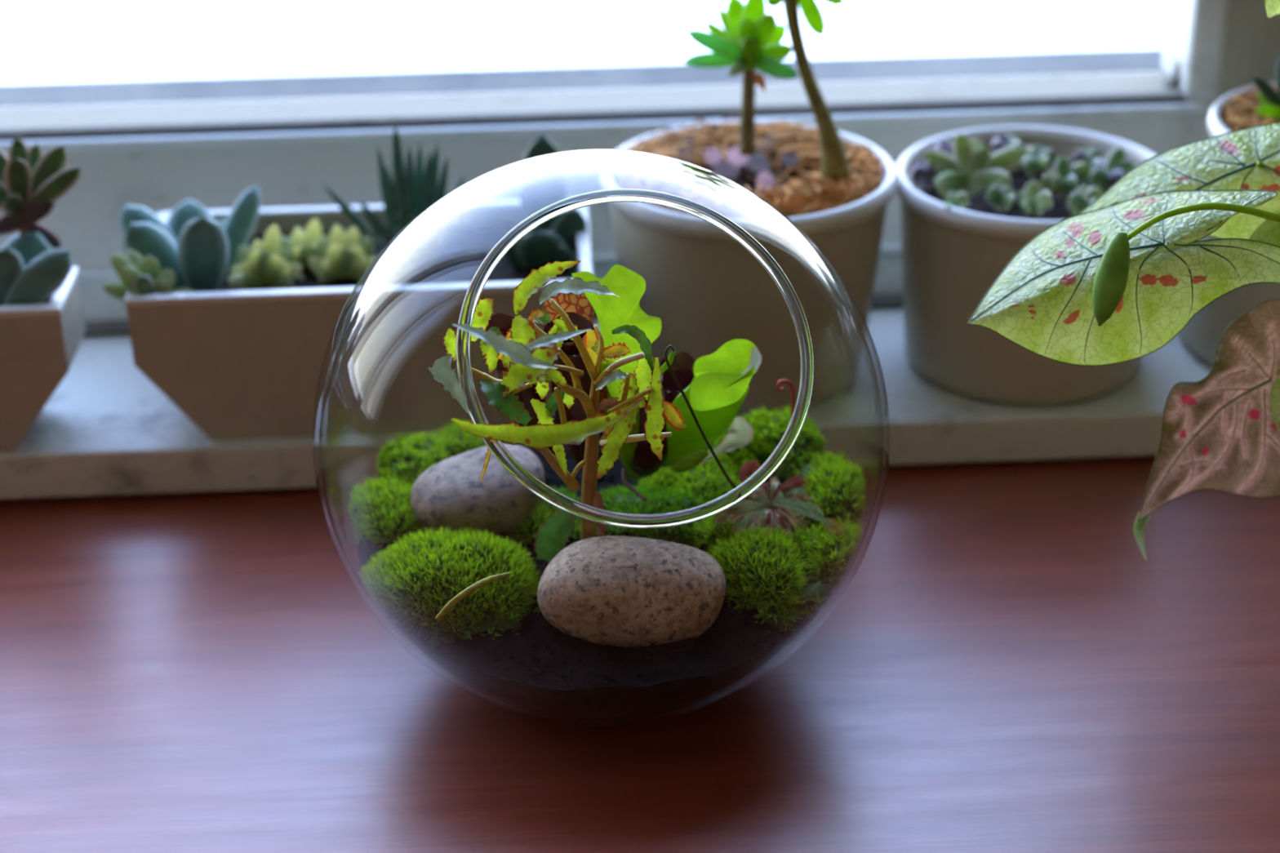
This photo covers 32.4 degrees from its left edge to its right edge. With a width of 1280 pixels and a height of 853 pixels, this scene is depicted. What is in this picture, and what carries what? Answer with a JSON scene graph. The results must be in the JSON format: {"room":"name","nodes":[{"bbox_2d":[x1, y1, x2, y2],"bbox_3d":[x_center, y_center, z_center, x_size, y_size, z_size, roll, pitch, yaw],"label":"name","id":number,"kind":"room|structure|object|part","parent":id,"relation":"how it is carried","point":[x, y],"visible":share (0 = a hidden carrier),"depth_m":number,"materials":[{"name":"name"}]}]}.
{"room":"living room","nodes":[
{"label":"living room","id":0,"kind":"room"},
{"bbox_2d":[0,0,1279,321],"bbox_3d":[-0.435,-0.481,0.855,3.600,2.510,0.110,-2,27,-2],"label":"wall","id":1,"kind":"structure","parent":0,"point":[86,219],"depth_m":1.02,"materials":[{"name":"white paint"}]},
{"bbox_2d":[78,243,901,281],"bbox_3d":[-0.981,-0.043,0.994,2.488,0.004,0.008,-2,27,-2],"label":"trim","id":2,"kind":"structure","parent":1,"relation":"attached to","point":[886,248],"depth_m":1.03,"materials":[{"name":"white paint"}]},
{"bbox_2d":[83,293,902,337],"bbox_3d":[-0.425,-0.039,1.016,3.600,0.006,0.008,-2,27,-2],"label":"trim","id":3,"kind":"structure","parent":1,"relation":"attached to","point":[887,300],"depth_m":1.02,"materials":[{"name":"white paint"}]},
{"bbox_2d":[0,48,1163,102],"bbox_3d":[-0.677,-0.145,1.067,1.908,0.004,0.055,-2,27,-2],"label":"trim","id":4,"kind":"structure","parent":1,"relation":"attached to","point":[64,91],"depth_m":1.10,"materials":[{"name":"white paint"}]},
{"bbox_2d":[0,308,1213,499],"bbox_3d":[-0.422,-0.002,0.975,3.600,0.021,0.132,-2,27,-2],"label":"windowsill","id":5,"kind":"structure","parent":1,"relation":"attached to","point":[106,429],"depth_m":0.94,"materials":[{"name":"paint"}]},
{"bbox_2d":[0,266,86,453],"bbox_3d":[-0.330,-0.025,0.921,0.191,0.065,0.044,-2,27,-2],"label":"planter","id":6,"kind":"object","parent":5,"relation":"on","point":[39,344],"visible":0.89,"depth_m":0.90,"materials":[{"name":"white ceramic"}]},
{"bbox_2d":[42,295,53,304],"bbox_3d":[-0.330,-0.045,0.911,0.178,0.004,0.032,-2,27,-2],"label":"potting soil","id":7,"kind":"object","parent":6,"relation":"in","point":[48,301],"visible":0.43,"depth_m":0.92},
{"bbox_2d":[0,231,71,305],"bbox_3d":[-0.257,-0.062,0.903,0.052,0.032,0.023,-2,27,-2],"label":"succulent","id":8,"kind":"object","parent":7,"relation":"in","point":[31,272],"visible":1,"depth_m":0.89,"materials":[{"name":"green plant"}]},
{"bbox_2d":[0,136,81,248],"bbox_3d":[-0.246,-0.083,0.900,0.040,0.070,0.017,-9,28,-16],"label":"rosette","id":9,"kind":"object","parent":7,"relation":"on","point":[31,180],"visible":0.99,"depth_m":0.89,"materials":[{"name":"green plant"}]},
{"bbox_3d":[-0.253,-0.072,0.906,0.009,0.043,0.004,-2,27,-2],"label":"stem","id":10,"kind":"part","parent":9,"relation":"part of","materials":[{"name":"plant"}]},
{"bbox_2d":[124,200,594,440],"bbox_3d":[-0.116,-0.048,0.957,0.191,0.066,0.098,-2,27,-2],"label":"planter","id":11,"kind":"object","parent":5,"relation":"on","point":[239,365],"visible":0.42,"depth_m":0.91,"materials":[{"name":"white ceramic"}]},
{"bbox_2d":[191,223,577,292],"bbox_3d":[-0.117,-0.068,0.947,0.179,0.004,0.086,-2,27,-2],"label":"potting soil","id":12,"kind":"object","parent":11,"relation":"in","point":[464,249],"visible":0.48,"depth_m":0.94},
{"bbox_2d":[102,248,194,300],"bbox_3d":[-0.201,-0.059,0.904,0.035,0.022,0.019,8,28,17],"label":"rosette","id":13,"kind":"object","parent":12,"relation":"on","point":[138,274],"visible":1,"depth_m":0.90,"materials":[{"name":"green plant"}]},
{"bbox_2d":[119,185,261,292],"bbox_3d":[-0.191,-0.076,0.933,0.061,0.046,0.052,-2,27,-2],"label":"succulent","id":14,"kind":"object","parent":12,"relation":"in","point":[200,251],"visible":0.9,"depth_m":0.92,"materials":[{"name":"green plant"}]},
{"bbox_2d":[226,223,303,290],"bbox_3d":[-0.160,-0.069,0.927,0.033,0.030,0.019,3,27,7],"label":"rosette","id":15,"kind":"object","parent":12,"relation":"on","point":[264,264],"visible":0.94,"depth_m":0.93,"materials":[{"name":"green plant"}]},
{"bbox_2d":[280,217,330,268],"bbox_3d":[-0.145,-0.073,0.947,0.034,0.030,0.022,-2,27,-2],"label":"rosette","id":16,"kind":"object","parent":12,"relation":"on","point":[304,245],"visible":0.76,"depth_m":0.95,"materials":[{"name":"green plant"}]},
{"bbox_2d":[308,223,381,284],"bbox_3d":[-0.128,-0.070,0.934,0.034,0.028,0.018,2,27,6],"label":"rosette","id":17,"kind":"object","parent":12,"relation":"on","point":[348,255],"visible":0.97,"depth_m":0.93,"materials":[{"name":"green plant"}]},
{"bbox_2d":[324,124,463,260],"bbox_3d":[-0.105,-0.101,0.947,0.058,0.068,0.019,1,27,5],"label":"succulent","id":18,"kind":"object","parent":12,"relation":"on","point":[411,191],"visible":0.94,"depth_m":0.95,"materials":[{"name":"green plant"}]},
{"bbox_2d":[503,133,587,274],"bbox_3d":[-0.040,-0.091,0.942,0.031,0.060,0.039,5,28,12],"label":"succulent","id":19,"kind":"object","parent":12,"relation":"on","point":[543,185],"visible":0.72,"depth_m":0.95,"materials":[{"name":"green plant"}]},
{"bbox_2d":[600,120,897,413],"bbox_3d":[0.047,-0.069,0.961,0.127,0.094,0.127,-2,27,-2],"label":"plant pot","id":20,"kind":"object","parent":5,"relation":"on","point":[707,291],"visible":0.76,"depth_m":0.91,"materials":[{"name":"white ceramic"}]},
{"bbox_2d":[672,158,869,213],"bbox_3d":[0.046,-0.099,0.946,0.114,0.010,0.114,-2,27,-2],"label":"potting soil","id":21,"kind":"object","parent":20,"relation":"in","point":[744,182],"visible":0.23,"depth_m":0.95,"materials":[{"name":"brown soil"}]},
{"bbox_2d":[684,0,798,155],"bbox_3d":[0.042,-0.150,0.927,0.047,0.073,0.036,-2,27,-2],"label":"succulent","id":22,"kind":"object","parent":21,"relation":"in","point":[750,40],"visible":1,"depth_m":0.92,"materials":[{"name":"green plant"}]},
{"bbox_3d":[0.046,-0.135,0.933,0.007,0.042,0.007,-2,27,-2],"label":"stem","id":23,"kind":"part","parent":22,"relation":"part of","materials":[{"name":"plant"}]},
{"bbox_2d":[616,119,881,219],"bbox_3d":[0.046,-0.107,0.942,0.112,0.017,0.113,23,36,39],"label":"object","id":24,"kind":"object","parent":21,"relation":"on","point":[815,196],"visible":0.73,"depth_m":0.94,"materials":[{"name":"brown soil"}]},
{"bbox_2d":[657,124,679,138],"bbox_3d":[0.013,-0.130,0.989,0.012,0.008,0.018,-2,27,-2],"label":"chip","id":25,"kind":"object","parent":24,"relation":"on","point":[665,126],"visible":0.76,"depth_m":0.99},
{"bbox_2d":[669,146,693,174],"bbox_3d":[0.018,-0.115,0.960,0.010,0.008,0.018,-2,27,-2],"label":"chip","id":26,"kind":"object","parent":24,"relation":"on","point":[679,151],"visible":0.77,"depth_m":0.96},
{"bbox_2d":[671,132,700,159],"bbox_3d":[0.020,-0.122,0.974,0.013,0.010,0.022,-2,27,-2],"label":"chip","id":27,"kind":"object","parent":24,"relation":"on","point":[687,140],"visible":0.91,"depth_m":0.97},
{"bbox_2d":[691,118,706,124],"bbox_3d":[0.027,-0.132,0.993,0.014,0.009,0.014,-22,34,-35],"label":"chip","id":28,"kind":"object","parent":24,"relation":"on","point":[700,119],"visible":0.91,"depth_m":1.00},
{"bbox_2d":[699,137,713,148],"bbox_3d":[0.029,-0.125,0.979,0.008,0.008,0.014,-2,27,-2],"label":"chip","id":29,"kind":"object","parent":24,"relation":"on","point":[710,137],"visible":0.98,"depth_m":0.98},
{"bbox_2d":[702,147,723,170],"bbox_3d":[0.032,-0.116,0.962,0.010,0.007,0.015,-2,27,-2],"label":"chip","id":30,"kind":"object","parent":24,"relation":"on","point":[715,154],"visible":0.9,"depth_m":0.96,"materials":[{"name":"stone"}]},
{"bbox_2d":[709,127,734,138],"bbox_3d":[0.037,-0.129,0.987,0.012,0.009,0.017,-2,27,-2],"label":"chip","id":31,"kind":"object","parent":24,"relation":"on","point":[717,128],"visible":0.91,"depth_m":0.99,"materials":[{"name":"wood"}]},
{"bbox_2d":[709,159,741,193],"bbox_3d":[0.036,-0.107,0.943,0.014,0.009,0.016,13,30,25],"label":"chip","id":32,"kind":"object","parent":24,"relation":"on","point":[725,168],"visible":0.85,"depth_m":0.94,"materials":[{"name":"stone"}]},
{"bbox_2d":[720,113,740,120],"bbox_3d":[0.041,-0.136,1.000,0.011,0.008,0.016,-2,27,-2],"label":"chip","id":33,"kind":"object","parent":24,"relation":"on","point":[731,116],"visible":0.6,"depth_m":1.00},
{"bbox_2d":[726,146,749,175],"bbox_3d":[0.043,-0.115,0.959,0.011,0.009,0.018,-2,27,-2],"label":"rosette","id":34,"kind":"object","parent":24,"relation":"on","point":[739,161],"visible":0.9,"depth_m":0.96,"materials":[{"name":"plant"}]},
{"bbox_2d":[745,153,770,182],"bbox_3d":[0.051,-0.112,0.952,0.011,0.008,0.017,-2,27,-2],"label":"chip","id":35,"kind":"object","parent":24,"relation":"on","point":[757,163],"visible":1,"depth_m":0.95,"materials":[{"name":"stone"}]},
{"bbox_2d":[755,142,767,156],"bbox_3d":[0.050,-0.119,0.967,0.011,0.009,0.018,-2,27,-2],"label":"chip","id":36,"kind":"object","parent":24,"relation":"on","point":[764,147],"visible":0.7,"depth_m":0.96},
{"bbox_2d":[755,170,774,196],"bbox_3d":[0.053,-0.102,0.934,0.008,0.008,0.016,-2,27,-2],"label":"chip","id":37,"kind":"object","parent":24,"relation":"on","point":[766,179],"visible":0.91,"depth_m":0.93,"materials":[{"name":"stone"}]},
{"bbox_2d":[761,132,786,161],"bbox_3d":[0.060,-0.123,0.975,0.011,0.009,0.018,-2,27,-2],"label":"chip","id":38,"kind":"object","parent":24,"relation":"on","point":[771,152],"visible":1,"depth_m":0.97,"materials":[{"name":"wood"}]},
{"bbox_2d":[781,151,799,177],"bbox_3d":[0.066,-0.114,0.956,0.009,0.007,0.014,-2,27,-2],"label":"chip","id":39,"kind":"object","parent":24,"relation":"on","point":[788,159],"visible":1,"depth_m":0.95,"materials":[{"name":"stone"}]},
{"bbox_2d":[766,0,851,182],"bbox_3d":[0.068,-0.153,0.915,0.044,0.106,0.015,7,28,15],"label":"succulent","id":40,"kind":"object","parent":24,"relation":"on","point":[834,163],"visible":1,"depth_m":0.92,"materials":[{"name":"green plant"}]},
{"bbox_2d":[895,125,1155,405],"bbox_3d":[0.170,-0.070,0.966,0.121,0.089,0.121,-2,27,-2],"label":"plant pot","id":41,"kind":"object","parent":5,"relation":"on","point":[951,260],"visible":0.56,"depth_m":0.94,"materials":[{"name":"white ceramic"}]},
{"bbox_2d":[919,168,1104,220],"bbox_3d":[0.170,-0.093,0.955,0.108,0.007,0.108,-2,27,-2],"label":"potting soil","id":42,"kind":"object","parent":41,"relation":"on","point":[978,202],"visible":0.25,"depth_m":0.96,"materials":[{"name":"black soil"}]},
{"bbox_2d":[911,160,937,191],"bbox_3d":[0.122,-0.106,0.939,0.012,0.012,0.015,6,28,13],"label":"succulent cutting","id":43,"kind":"object","parent":42,"relation":"on","point":[922,174],"visible":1,"depth_m":0.94,"materials":[{"name":"plant"}]},
{"bbox_3d":[0.124,-0.104,0.942,0.003,0.006,0.002,-2,27,-2],"label":"stem","id":44,"kind":"part","parent":43,"relation":"part of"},
{"bbox_2d":[933,139,955,156],"bbox_3d":[0.131,-0.119,0.962,0.008,0.014,0.026,15,31,29],"label":"succulent cutting","id":45,"kind":"object","parent":42,"relation":"on","point":[945,146],"visible":0.64,"depth_m":0.96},
{"bbox_2d":[944,191,969,210],"bbox_3d":[0.132,-0.092,0.918,0.011,0.013,0.020,-2,27,-2],"label":"succulent cutting","id":46,"kind":"object","parent":42,"relation":"on","point":[961,200],"visible":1,"depth_m":0.92,"materials":[{"name":"plant"}]},
{"bbox_2d":[924,132,1025,197],"bbox_3d":[0.142,-0.111,0.933,0.042,0.025,0.023,-2,27,-2],"label":"succulent plant","id":47,"kind":"object","parent":42,"relation":"on","point":[974,170],"visible":1,"depth_m":0.94,"materials":[{"name":"green plant"}]},
{"bbox_2d":[985,181,1016,213],"bbox_3d":[0.152,-0.096,0.923,0.012,0.014,0.015,9,29,18],"label":"succulent cutting","id":48,"kind":"object","parent":42,"relation":"on","point":[1001,197],"visible":1,"depth_m":0.92,"materials":[{"name":"green plant"}]},
{"bbox_2d":[991,133,1021,153],"bbox_3d":[0.162,-0.122,0.973,0.012,0.014,0.026,6,28,13],"label":"succulent cutting","id":49,"kind":"object","parent":42,"relation":"on","point":[1003,140],"visible":0.59,"depth_m":0.97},
{"bbox_2d":[1016,179,1053,217],"bbox_3d":[0.164,-0.093,0.919,0.012,0.015,0.023,-2,27,-2],"label":"succulent cutting","id":50,"kind":"object","parent":42,"relation":"on","point":[1034,202],"visible":1,"depth_m":0.92,"materials":[{"name":"green plant"}]},
{"bbox_3d":[0.165,-0.091,0.923,0.003,0.006,0.002,-2,27,-2],"label":"stem","id":51,"kind":"part","parent":50,"relation":"part of","materials":[{"name":"plant"}]},
{"bbox_2d":[1019,145,1057,178],"bbox_3d":[0.174,-0.115,0.962,0.017,0.013,0.018,-2,27,-2],"label":"succulent cutting","id":52,"kind":"object","parent":42,"relation":"on","point":[1035,159],"visible":0.97,"depth_m":0.96,"materials":[{"name":"green plant"}]},
{"bbox_3d":[0.174,-0.112,0.963,0.003,0.006,0.003,-2,27,-2],"label":"stem","id":53,"kind":"part","parent":52,"relation":"part of","materials":[{"name":"plant"}]},
{"bbox_2d":[1040,155,1091,202],"bbox_3d":[0.182,-0.104,0.943,0.015,0.018,0.021,15,31,29],"label":"succulent cutting","id":54,"kind":"object","parent":42,"relation":"on","point":[1066,178],"visible":0.97,"depth_m":0.94,"materials":[{"name":"green plant"}]},
{"bbox_3d":[0.182,-0.100,0.948,0.003,0.006,0.002,-2,27,-2],"label":"stem","id":55,"kind":"part","parent":54,"relation":"part of","materials":[{"name":"plant"}]},
{"bbox_2d":[1066,185,1103,215],"bbox_3d":[0.186,-0.092,0.923,0.012,0.015,0.018,14,31,28],"label":"succulent cutting","id":56,"kind":"object","parent":42,"relation":"on","point":[1085,195],"visible":0.64,"depth_m":0.92,"materials":[{"name":"green plant"}]},
{"bbox_2d":[1071,147,1102,167],"bbox_3d":[0.196,-0.115,0.965,0.013,0.014,0.015,7,28,15],"label":"succulent cutting","id":57,"kind":"object","parent":42,"relation":"on","point":[1087,155],"visible":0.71,"depth_m":0.96,"materials":[{"name":"plant"}]},
{"bbox_2d":[1088,147,1134,192],"bbox_3d":[0.203,-0.109,0.950,0.022,0.020,0.018,-2,27,-2],"label":"succulent cutting","id":58,"kind":"object","parent":42,"relation":"on","point":[1107,173],"visible":0.82,"depth_m":0.95,"materials":[{"name":"green plant"}]},
{"bbox_3d":[0.202,-0.103,0.953,0.003,0.006,0.002,-2,27,-2],"label":"stem","id":59,"kind":"part","parent":58,"relation":"part of","materials":[{"name":"plant"}]},
{"bbox_2d":[1178,81,1279,366],"bbox_3d":[0.305,-0.085,0.973,0.124,0.105,0.124,-2,27,-2],"label":"plant pot","id":60,"kind":"object","parent":5,"relation":"on","point":[1203,332],"visible":0.32,"depth_m":0.96,"materials":[{"name":"white ceramic"}]},
{"bbox_2d":[1226,83,1279,131],"bbox_3d":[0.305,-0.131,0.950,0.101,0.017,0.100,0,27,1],"label":"mulch","id":61,"kind":"object","parent":60,"relation":"in","point":[1238,120],"visible":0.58,"depth_m":0.96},
{"bbox_2d":[1253,58,1279,118],"bbox_3d":[0.275,-0.143,0.939,0.030,0.025,0.015,-2,27,-2],"label":"spiky succulent","id":62,"kind":"object","parent":61,"relation":"on","point":[1268,95],"visible":1,"depth_m":0.94,"materials":[{"name":"green plant"}]},
{"bbox_2d":[0,0,1228,153],"bbox_3d":[-0.697,-0.653,0.746,1.921,1.197,0.051,-2,27,-2],"label":"window","id":63,"kind":"structure","parent":1,"relation":"in","point":[1187,81],"depth_m":1.03,"materials":[{"name":"glass"}]},
{"bbox_3d":[-0.686,-0.134,1.031,1.888,0.009,0.014,-2,27,-2],"label":"rail","id":64,"kind":"part","parent":63,"relation":"part of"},
{"bbox_3d":[0.811,-0.702,0.792,1.100,1.199,0.010,-2,27,-2],"label":"wall panel","id":65,"kind":"part","parent":1,"relation":"part of","materials":[{"name":"paint"}]},
{"bbox_3d":[-0.333,1.375,0.017,3.800,0.040,3.450,-2,27,-2],"label":"floor","id":66,"kind":"structure","parent":0,"visible":0},
{"bbox_2d":[0,455,1279,852],"bbox_3d":[-0.035,0.610,0.628,1.800,0.760,1.102,-2,27,-2],"label":"wooden table","id":67,"kind":"object","parent":66,"relation":"on","point":[1003,666],"visible":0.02,"depth_m":0.79,"materials":[{"name":"brown wood"}]},
{"bbox_2d":[312,148,889,726],"bbox_3d":[-0.013,0.001,0.769,0.200,0.195,0.200,-16,30,-26],"label":"glass bowl","id":68,"kind":"object","parent":67,"relation":"on","point":[791,434],"visible":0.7,"depth_m":0.71,"materials":[{"name":"clear glass"}]},
{"bbox_2d":[356,414,846,716],"bbox_3d":[-0.012,0.057,0.801,0.177,0.061,0.174,-2,27,-2],"label":"potting soil","id":69,"kind":"object","parent":68,"relation":"in","point":[543,667],"visible":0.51,"depth_m":0.74,"materials":[{"name":"black soil"}]},
{"bbox_2d":[347,472,422,546],"bbox_3d":[-0.090,0.031,0.800,0.031,0.026,0.046,-2,27,-2],"label":"moss cushion","id":70,"kind":"object","parent":69,"relation":"on","point":[383,510],"visible":0.86,"depth_m":0.79,"materials":[{"name":"green plant"}]},
{"bbox_2d":[375,429,452,486],"bbox_3d":[-0.084,0.013,0.823,0.031,0.021,0.036,-2,27,-2],"label":"moss cushion","id":71,"kind":"object","parent":69,"relation":"on","point":[414,455],"visible":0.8,"depth_m":0.82,"materials":[{"name":"green plant"}]},
{"bbox_2d":[357,524,542,640],"bbox_3d":[-0.065,0.053,0.762,0.061,0.035,0.058,-13,30,-23],"label":"moss cushion","id":72,"kind":"object","parent":69,"relation":"on","point":[412,580],"visible":0.97,"depth_m":0.75,"materials":[{"name":"green plant"}]},
{"bbox_2d":[435,572,510,621],"bbox_3d":[-0.053,0.054,0.707,0.027,0.012,0.006,-16,30,-26],"label":"stem","id":73,"kind":"object","parent":72,"relation":"on","point":[478,584],"visible":1,"depth_m":0.70,"materials":[{"name":"beige plant"}]},
{"bbox_2d":[434,419,502,458],"bbox_3d":[-0.067,0.006,0.839,0.034,0.019,0.030,-2,27,-2],"label":"moss cushion","id":74,"kind":"object","parent":69,"relation":"on","point":[460,441],"visible":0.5,"depth_m":0.83,"materials":[{"name":"green plant"}]},
{"bbox_2d":[407,594,540,648],"bbox_3d":[-0.054,0.066,0.752,0.051,0.022,0.031,-2,27,-2],"label":"moss cushion","id":75,"kind":"object","parent":69,"relation":"on","point":[470,628],"visible":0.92,"depth_m":0.74,"materials":[{"name":"plant"}]},
{"bbox_2d":[410,443,545,536],"bbox_3d":[-0.059,0.024,0.796,0.049,0.029,0.040,-2,27,-2],"label":"stone","id":76,"kind":"object","parent":69,"relation":"on","point":[450,492],"visible":0.85,"depth_m":0.78,"materials":[{"name":"grey stone"}]},
{"bbox_2d":[472,520,491,534],"bbox_3d":[-0.057,0.036,0.783,0.013,0.012,0.012,-2,27,-2],"label":"moss cushion","id":77,"kind":"object","parent":69,"relation":"on","point":[484,527],"visible":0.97,"depth_m":0.78,"materials":[{"name":"plant"}]},
{"bbox_2d":[506,500,551,546],"bbox_3d":[-0.040,0.034,0.793,0.021,0.017,0.023,-2,27,-2],"label":"moss cushion","id":78,"kind":"object","parent":69,"relation":"on","point":[527,529],"visible":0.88,"depth_m":0.79,"materials":[{"name":"green plant"}]},
{"bbox_2d":[427,260,686,561],"bbox_3d":[-0.030,0.012,0.709,0.067,0.123,0.089,21,34,36],"label":"plant","id":79,"kind":"object","parent":69,"relation":"on","point":[536,367],"visible":0.99,"depth_m":0.70,"materials":[{"name":"plant"}]},
{"bbox_3d":[-0.017,0.014,0.741,0.005,0.089,0.042,-4,27,-6],"label":"stem","id":80,"kind":"part","parent":79,"relation":"part of","materials":[{"name":"plant"}]},
{"bbox_2d":[537,484,581,515],"bbox_3d":[-0.032,0.029,0.804,0.024,0.015,0.024,-2,27,-2],"label":"moss cushion","id":81,"kind":"object","parent":69,"relation":"on","point":[553,508],"visible":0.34,"depth_m":0.80,"materials":[{"name":"plant"}]},
{"bbox_2d":[537,536,725,646],"bbox_3d":[-0.003,0.056,0.750,0.064,0.037,0.038,-2,27,-2],"label":"stone","id":82,"kind":"object","parent":69,"relation":"on","point":[618,591],"visible":1,"depth_m":0.73,"materials":[{"name":"beige stone"}]},
{"bbox_2d":[622,468,647,501],"bbox_3d":[-0.003,0.021,0.761,0.003,0.003,0.022,-10,28,-17],"label":"twig","id":83,"kind":"object","parent":69,"relation":"on","point":[624,482],"visible":1,"depth_m":0.76,"materials":[{"name":"wood"}]},
{"bbox_2d":[568,479,726,546],"bbox_3d":[0.004,0.031,0.800,0.060,0.018,0.045,5,28,12],"label":"moss cushion","id":84,"kind":"object","parent":69,"relation":"on","point":[623,500],"visible":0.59,"depth_m":0.80,"materials":[{"name":"green plant"}]},
{"bbox_2d":[485,264,761,480],"bbox_3d":[-0.006,-0.012,0.761,0.096,0.089,0.043,-8,28,-14],"label":"plant","id":85,"kind":"object","parent":84,"relation":"on","point":[715,385],"visible":0.59,"depth_m":0.75,"materials":[{"name":"green plant"}]},
{"bbox_2d":[571,264,661,398],"bbox_3d":[-0.008,-0.032,0.750,0.030,0.043,0.017,-2,27,-2],"label":"hood","id":86,"kind":"object","parent":85,"relation":"attached to","point":[612,311],"depth_m":0.75,"materials":[{"name":"green plant"}]},
{"bbox_2d":[693,338,758,375],"bbox_3d":[0.030,-0.022,0.766,0.025,0.019,0.003,9,29,18],"label":"hood","id":87,"kind":"object","parent":85,"relation":"attached to","point":[738,356],"depth_m":0.76,"materials":[{"name":"green plant"}]},
{"bbox_2d":[636,449,754,502],"bbox_3d":[0.023,0.020,0.820,0.047,0.019,0.046,-17,31,-28],"label":"moss cushion","id":88,"kind":"object","parent":69,"relation":"on","point":[708,476],"visible":0.43,"depth_m":0.81,"materials":[{"name":"green plant"}]},
{"bbox_2d":[688,510,754,554],"bbox_3d":[0.030,0.038,0.784,0.028,0.019,0.028,-2,27,-2],"label":"moss cushion","id":89,"kind":"object","parent":69,"relation":"on","point":[710,531],"visible":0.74,"depth_m":0.78,"materials":[{"name":"green plant"}]},
{"bbox_2d":[702,523,809,615],"bbox_3d":[0.040,0.050,0.765,0.042,0.030,0.048,-2,27,-2],"label":"moss cushion","id":90,"kind":"object","parent":69,"relation":"on","point":[770,564],"visible":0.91,"depth_m":0.76,"materials":[{"name":"green plant"}]},
{"bbox_2d":[747,518,781,536],"bbox_3d":[0.044,0.039,0.783,0.019,0.011,0.016,-2,27,-2],"label":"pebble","id":91,"kind":"object","parent":69,"relation":"on","point":[753,522],"visible":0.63,"depth_m":0.78,"materials":[{"name":"grey stone"}]},
{"bbox_2d":[707,401,826,479],"bbox_3d":[0.049,0.006,0.825,0.046,0.025,0.036,16,31,29],"label":"moss cushion","id":92,"kind":"object","parent":69,"relation":"on","point":[768,428],"visible":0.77,"depth_m":0.82,"materials":[{"name":"green plant"}]},
{"bbox_2d":[776,379,795,417],"bbox_3d":[0.054,-0.007,0.795,0.005,0.026,0.013,15,31,28],"label":"stalk","id":93,"kind":"object","parent":92,"relation":"on","point":[793,397],"visible":0.88,"depth_m":0.79,"materials":[{"name":"plant"}]},
{"bbox_2d":[727,587,807,633],"bbox_3d":[0.043,0.063,0.757,0.034,0.023,0.035,17,32,31],"label":"moss cushion","id":94,"kind":"object","parent":69,"relation":"on","point":[771,617],"visible":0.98,"depth_m":0.75,"materials":[{"name":"green plant"}]},
{"bbox_2d":[785,448,851,480],"bbox_3d":[0.065,0.019,0.808,0.025,0.022,0.029,-2,27,-2],"label":"moss cushion","id":95,"kind":"object","parent":69,"relation":"on","point":[804,469],"visible":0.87,"depth_m":0.81,"materials":[{"name":"green plant"}]},
{"bbox_2d":[788,565,848,618],"bbox_3d":[0.057,0.058,0.760,0.026,0.022,0.030,12,30,24],"label":"moss cushion","id":96,"kind":"object","parent":69,"relation":"on","point":[813,594],"visible":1,"depth_m":0.75,"materials":[{"name":"green plant"}]},
{"bbox_2d":[785,512,862,591],"bbox_3d":[0.063,0.045,0.772,0.032,0.028,0.040,-2,27,-2],"label":"moss cushion","id":97,"kind":"object","parent":69,"relation":"on","point":[822,548],"visible":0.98,"depth_m":0.76,"materials":[{"name":"green plant"}]},
{"bbox_2d":[795,458,866,532],"bbox_3d":[0.067,0.025,0.795,0.027,0.028,0.041,-2,27,-2],"label":"moss cushion","id":98,"kind":"object","parent":69,"relation":"on","point":[841,493],"visible":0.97,"depth_m":0.79,"materials":[{"name":"green plant"}]},
{"bbox_2d":[712,460,844,539],"bbox_3d":[0.044,0.028,0.780,0.052,0.018,0.039,-2,27,-2],"label":"plant","id":99,"kind":"object","parent":98,"relation":"on","point":[782,503],"visible":0.84,"depth_m":0.78,"materials":[{"name":"green plant"}]},
{"bbox_2d":[664,345,748,500],"bbox_3d":[0.024,0.000,0.741,0.040,0.073,0.004,-25,35,-38],"label":"stalk","id":100,"kind":"object","parent":99,"relation":"on","point":[718,463],"visible":0.94,"depth_m":0.73,"materials":[{"name":"plant"}]},
{"bbox_2d":[660,351,675,376],"bbox_3d":[0.007,-0.018,0.728,0.003,0.022,0.018,-13,29,-22],"label":"leaf","id":101,"kind":"object","parent":100,"relation":"attached to","point":[671,357],"visible":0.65,"depth_m":0.72,"materials":[{"name":"plant"}]},
{"bbox_2d":[966,0,1279,560],"bbox_3d":[0.269,-0.048,0.809,0.338,0.237,0.100,-9,28,-16],"label":"caladium","id":102,"kind":"object","parent":67,"relation":"on","point":[1114,281],"visible":1,"depth_m":0.75,"materials":[{"name":"plant"}]},
{"bbox_3d":[0.168,-0.055,0.753,0.116,0.056,0.044,-2,27,-2],"label":"blade","id":103,"kind":"part","parent":102,"relation":"part of","materials":[{"name":"plant"}]},
{"bbox_3d":[0.199,-0.086,0.783,0.098,0.040,0.030,-2,27,-2],"label":"blade","id":104,"kind":"part","parent":102,"relation":"part of","materials":[{"name":"plant"}]},
{"bbox_3d":[0.213,-0.006,0.778,0.074,0.074,0.023,-2,27,-2],"label":"blade","id":105,"kind":"part","parent":102,"relation":"part of","materials":[{"name":"plant"}]},
{"bbox_3d":[0.227,-0.064,0.775,0.030,0.025,0.010,-2,27,-2],"label":"blade","id":106,"kind":"part","parent":102,"relation":"part of","materials":[{"name":"plant"}]},
{"bbox_3d":[0.228,-0.152,0.772,0.020,0.017,0.004,-2,27,-2],"label":"blade","id":107,"kind":"part","parent":102,"relation":"part of","materials":[{"name":"plant"}]},
{"bbox_3d":[0.226,-0.009,0.759,0.020,0.027,0.005,-2,27,-2],"label":"blade","id":108,"kind":"part","parent":102,"relation":"part of","materials":[{"name":"plant"}]},
{"label":"outside","id":109,"kind":"structure","parent":0,"visible":0},
{"bbox_2d":[0,0,1168,84],"bbox_3d":[-2.077,-17.811,36.735,120.000,0.060,79.627,-2,27,-2],"label":"sky","id":110,"kind":"structure","parent":109,"point":[42,41],"depth_m":2.54,"materials":[{"name":"white"}]}
]}

